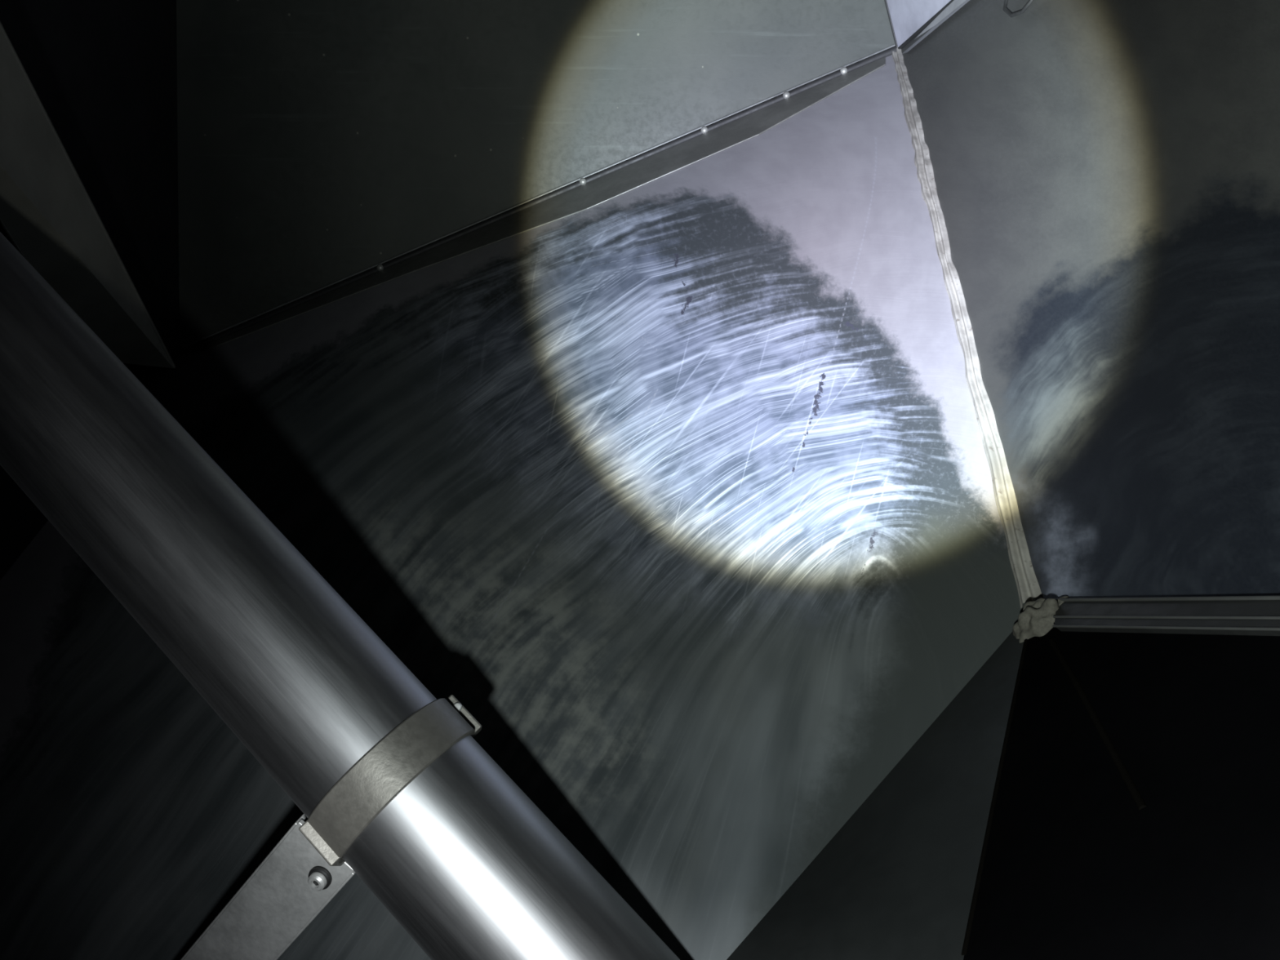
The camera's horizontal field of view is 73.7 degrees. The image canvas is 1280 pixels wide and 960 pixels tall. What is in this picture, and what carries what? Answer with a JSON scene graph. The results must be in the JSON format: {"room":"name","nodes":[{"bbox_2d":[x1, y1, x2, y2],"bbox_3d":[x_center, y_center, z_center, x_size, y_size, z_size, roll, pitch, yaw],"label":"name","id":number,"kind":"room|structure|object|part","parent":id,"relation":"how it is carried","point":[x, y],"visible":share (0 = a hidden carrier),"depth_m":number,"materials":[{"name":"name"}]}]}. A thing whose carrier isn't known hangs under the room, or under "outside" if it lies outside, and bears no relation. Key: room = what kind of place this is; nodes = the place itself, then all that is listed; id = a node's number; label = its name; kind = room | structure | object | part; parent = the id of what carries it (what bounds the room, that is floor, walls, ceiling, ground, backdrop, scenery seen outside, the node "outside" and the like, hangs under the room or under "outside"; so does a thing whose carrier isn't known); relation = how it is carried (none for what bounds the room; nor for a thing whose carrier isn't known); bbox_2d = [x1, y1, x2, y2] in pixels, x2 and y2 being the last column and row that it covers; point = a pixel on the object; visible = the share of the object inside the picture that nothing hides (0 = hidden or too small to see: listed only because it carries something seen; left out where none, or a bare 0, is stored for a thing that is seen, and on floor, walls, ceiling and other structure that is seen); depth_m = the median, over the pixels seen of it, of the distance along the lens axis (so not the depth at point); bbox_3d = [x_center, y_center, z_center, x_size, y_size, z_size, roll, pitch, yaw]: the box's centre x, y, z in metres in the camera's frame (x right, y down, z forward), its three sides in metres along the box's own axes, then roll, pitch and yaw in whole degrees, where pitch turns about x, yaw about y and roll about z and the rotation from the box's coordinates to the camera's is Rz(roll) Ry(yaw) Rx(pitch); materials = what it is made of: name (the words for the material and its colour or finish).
{"room":"ventilation duct","nodes":[
{"label":"ventilation duct","id":0,"kind":"room"},
{"bbox_2d":[0,0,179,580],"bbox_3d":[-1.112,-0.380,1.503,0.150,1.123,1.758,-1,30,-2],"label":"wall","id":1,"kind":"structure","parent":0,"point":[104,73],"depth_m":1.82,"materials":[{"name":"metal"}]},
{"bbox_2d":[0,21,175,368],"bbox_3d":[-0.947,-0.443,1.335,0.246,1.098,1.344,-16,34,-26],"label":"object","id":2,"kind":"structure","parent":1,"relation":"attached to","point":[47,212],"depth_m":1.02,"materials":[{"name":"grey paint"}]},
{"bbox_2d":[180,694,481,959],"bbox_3d":[-0.276,0.343,0.639,0.347,0.393,0.111,-9,31,-15],"label":"clamp","id":3,"kind":"object","parent":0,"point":[307,868],"visible":0.88,"depth_m":0.60,"materials":[{"name":"metal"}]},
{"bbox_3d":[-0.328,0.381,0.659,0.254,0.300,0.025,-3,30,-6],"label":"strap plate","id":4,"kind":"part","parent":3,"relation":"part of","materials":[{"name":"metal"}]},
{"bbox_2d":[308,866,331,889],"bbox_3d":[-0.226,0.282,0.603,0.017,0.017,0.007,7,31,11],"label":"bolt","id":5,"kind":"object","parent":3,"relation":"in","point":[319,877],"depth_m":0.60,"materials":[{"name":"silver metal"}]},
{"bbox_2d":[0,231,679,959],"bbox_3d":[-0.458,-0.060,0.659,1.465,0.926,0.137,19,35,29],"label":"pipe","id":6,"kind":"object","parent":3,"relation":"in","point":[465,862],"visible":0.98,"depth_m":0.58,"materials":[{"name":"silver metal"}]},
{"bbox_2d":[0,54,1025,959],"bbox_3d":[-0.265,-0.103,1.370,1.874,0.934,1.994,0,30,0],"label":"wall","id":7,"kind":"structure","parent":0,"point":[678,484],"depth_m":1.04,"materials":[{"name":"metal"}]},
{"bbox_2d":[191,57,885,355],"bbox_3d":[-0.285,-0.615,2.020,1.735,0.674,0.173,-2,30,-4],"label":"flange","id":8,"kind":"object","parent":7,"relation":"on","point":[598,191],"visible":1,"depth_m":2.01,"materials":[{"name":"metal"}]},
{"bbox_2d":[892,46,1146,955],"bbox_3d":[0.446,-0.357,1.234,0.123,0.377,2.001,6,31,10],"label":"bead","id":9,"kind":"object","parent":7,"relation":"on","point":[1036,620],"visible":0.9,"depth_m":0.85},
{"bbox_2d":[176,0,895,355],"bbox_3d":[-0.297,-0.818,2.106,1.804,0.969,0.292,0,30,0],"label":"wall","id":10,"kind":"structure","parent":0,"point":[322,143],"depth_m":2.06,"materials":[{"name":"metal"}]},
{"bbox_2d":[178,45,897,355],"bbox_3d":[-0.295,-0.668,2.107,1.804,0.715,0.020,-2,30,-4],"label":"metal trim strip","id":11,"kind":"object","parent":10,"relation":"attached to","point":[887,52],"visible":0.76,"depth_m":2.09,"materials":[{"name":"grey metal"}]},
{"bbox_2d":[377,263,382,271],"bbox_3d":[-0.652,-0.534,2.145,0.019,0.018,0.018,0,30,0],"label":"rivet","id":12,"kind":"object","parent":11,"relation":"attached to","point":[380,267],"visible":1,"depth_m":2.14,"materials":[{"name":"metal"}]},
{"bbox_2d":[182,44,895,347],"bbox_3d":[-0.294,-0.680,2.106,1.789,0.699,0.009,-2,30,-4],"label":"bead","id":13,"kind":"object","parent":11,"relation":"in","point":[893,45],"visible":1,"depth_m":2.10,"materials":[{"name":"metal"}]},
{"bbox_2d":[579,177,586,185],"bbox_3d":[-0.139,-0.728,2.082,0.019,0.018,0.018,0,30,0],"label":"rivet","id":14,"kind":"object","parent":11,"relation":"attached to","point":[582,181],"visible":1,"depth_m":2.08,"materials":[{"name":"metal"}]},
{"bbox_2d":[701,126,707,133],"bbox_3d":[0.154,-0.838,2.046,0.019,0.018,0.018,0,30,0],"label":"rivet","id":15,"kind":"object","parent":11,"relation":"attached to","point":[704,129],"visible":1,"depth_m":2.04,"materials":[{"name":"metal"}]},
{"bbox_2d":[782,91,790,98],"bbox_3d":[0.347,-0.911,2.022,0.019,0.018,0.018,0,30,0],"label":"rivet","id":16,"kind":"object","parent":11,"relation":"attached to","point":[786,95],"visible":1,"depth_m":2.02,"materials":[{"name":"metal"}]},
{"bbox_2d":[840,66,847,75],"bbox_3d":[0.479,-0.961,2.006,0.019,0.018,0.018,0,30,0],"label":"rivet","id":17,"kind":"object","parent":11,"relation":"attached to","point":[843,70],"visible":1,"depth_m":2.00,"materials":[{"name":"metal"}]},
{"bbox_2d":[884,0,897,46],"bbox_3d":[0.558,-1.141,1.968,0.130,0.267,0.006,25,38,36],"label":"trim","id":18,"kind":"structure","parent":10,"relation":"attached to","point":[886,2],"depth_m":1.98,"materials":[{"name":"grey metal"}]},
{"bbox_2d":[726,631,1023,959],"bbox_3d":[0.197,0.273,0.640,0.183,0.176,0.447,21,36,32],"label":"wall","id":19,"kind":"structure","parent":0,"point":[896,881],"depth_m":0.60,"materials":[{"name":"metal"}]},
{"bbox_2d":[886,0,951,47],"bbox_3d":[0.630,-0.986,1.700,0.071,0.264,0.742,-7,31,-11],"label":"wall","id":20,"kind":"structure","parent":0,"point":[908,16],"depth_m":1.90,"materials":[{"name":"metal"}]},
{"bbox_2d":[901,0,1279,599],"bbox_3d":[0.565,-0.496,1.207,0.219,0.588,1.872,5,30,8],"label":"wall","id":21,"kind":"structure","parent":0,"point":[1107,172],"depth_m":0.80,"materials":[{"name":"metal"}]},
{"bbox_2d":[897,0,953,48],"bbox_3d":[0.635,-0.957,1.669,0.008,0.253,0.627,-3,30,-5],"label":"seam line","id":22,"kind":"object","parent":21,"relation":"attached to","point":[925,25],"visible":0.65,"depth_m":1.85,"materials":[{"name":"grey metal"}]},
{"bbox_2d":[902,0,969,53],"bbox_3d":[0.630,-0.926,1.618,0.028,0.257,0.709,-3,30,-5],"label":"bar","id":23,"kind":"object","parent":21,"relation":"attached to","point":[955,5],"visible":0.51,"depth_m":1.75,"materials":[{"name":"metal"}]},
{"bbox_2d":[1003,0,1033,17],"bbox_3d":[0.615,-0.800,1.370,0.040,0.100,0.192,4,30,7],"label":"wire loop","id":24,"kind":"object","parent":21,"relation":"attached to","point":[1006,10],"visible":1,"depth_m":1.35,"materials":[{"name":"grey metal"}]},
{"bbox_2d":[963,626,1279,959],"bbox_3d":[0.308,0.156,0.494,0.160,0.179,0.454,15,33,24],"label":"wall","id":25,"kind":"structure","parent":0,"point":[1073,869],"depth_m":0.48,"materials":[{"name":"black metal"}]},
{"bbox_2d":[1054,600,1279,635],"bbox_3d":[0.368,0.091,0.578,0.030,0.156,0.221,-9,31,-14],"label":"ledge bar","id":26,"kind":"object","parent":25,"relation":"attached to","point":[1229,607],"visible":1,"depth_m":0.58,"materials":[{"name":"grey metal"}]},
{"bbox_2d":[1052,624,1279,631],"bbox_3d":[0.358,0.098,0.563,0.059,0.150,0.183,0,30,0],"label":"ledge lower lip","id":27,"kind":"object","parent":26,"relation":"attached to","point":[1263,628],"depth_m":0.57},
{"bbox_2d":[1053,615,1279,619],"bbox_3d":[0.364,0.092,0.572,0.060,0.152,0.188,0,30,0],"label":"rib","id":28,"kind":"object","parent":26,"relation":"attached to","point":[1054,616],"depth_m":0.58,"materials":[{"name":"grey metal"}]},
{"bbox_2d":[1053,595,1279,601],"bbox_3d":[0.375,0.082,0.588,0.061,0.156,0.195,0,30,0],"label":"ledge lip","id":29,"kind":"object","parent":26,"relation":"attached to","point":[1217,597],"depth_m":0.59,"materials":[{"name":"grey metal"}]}
]}

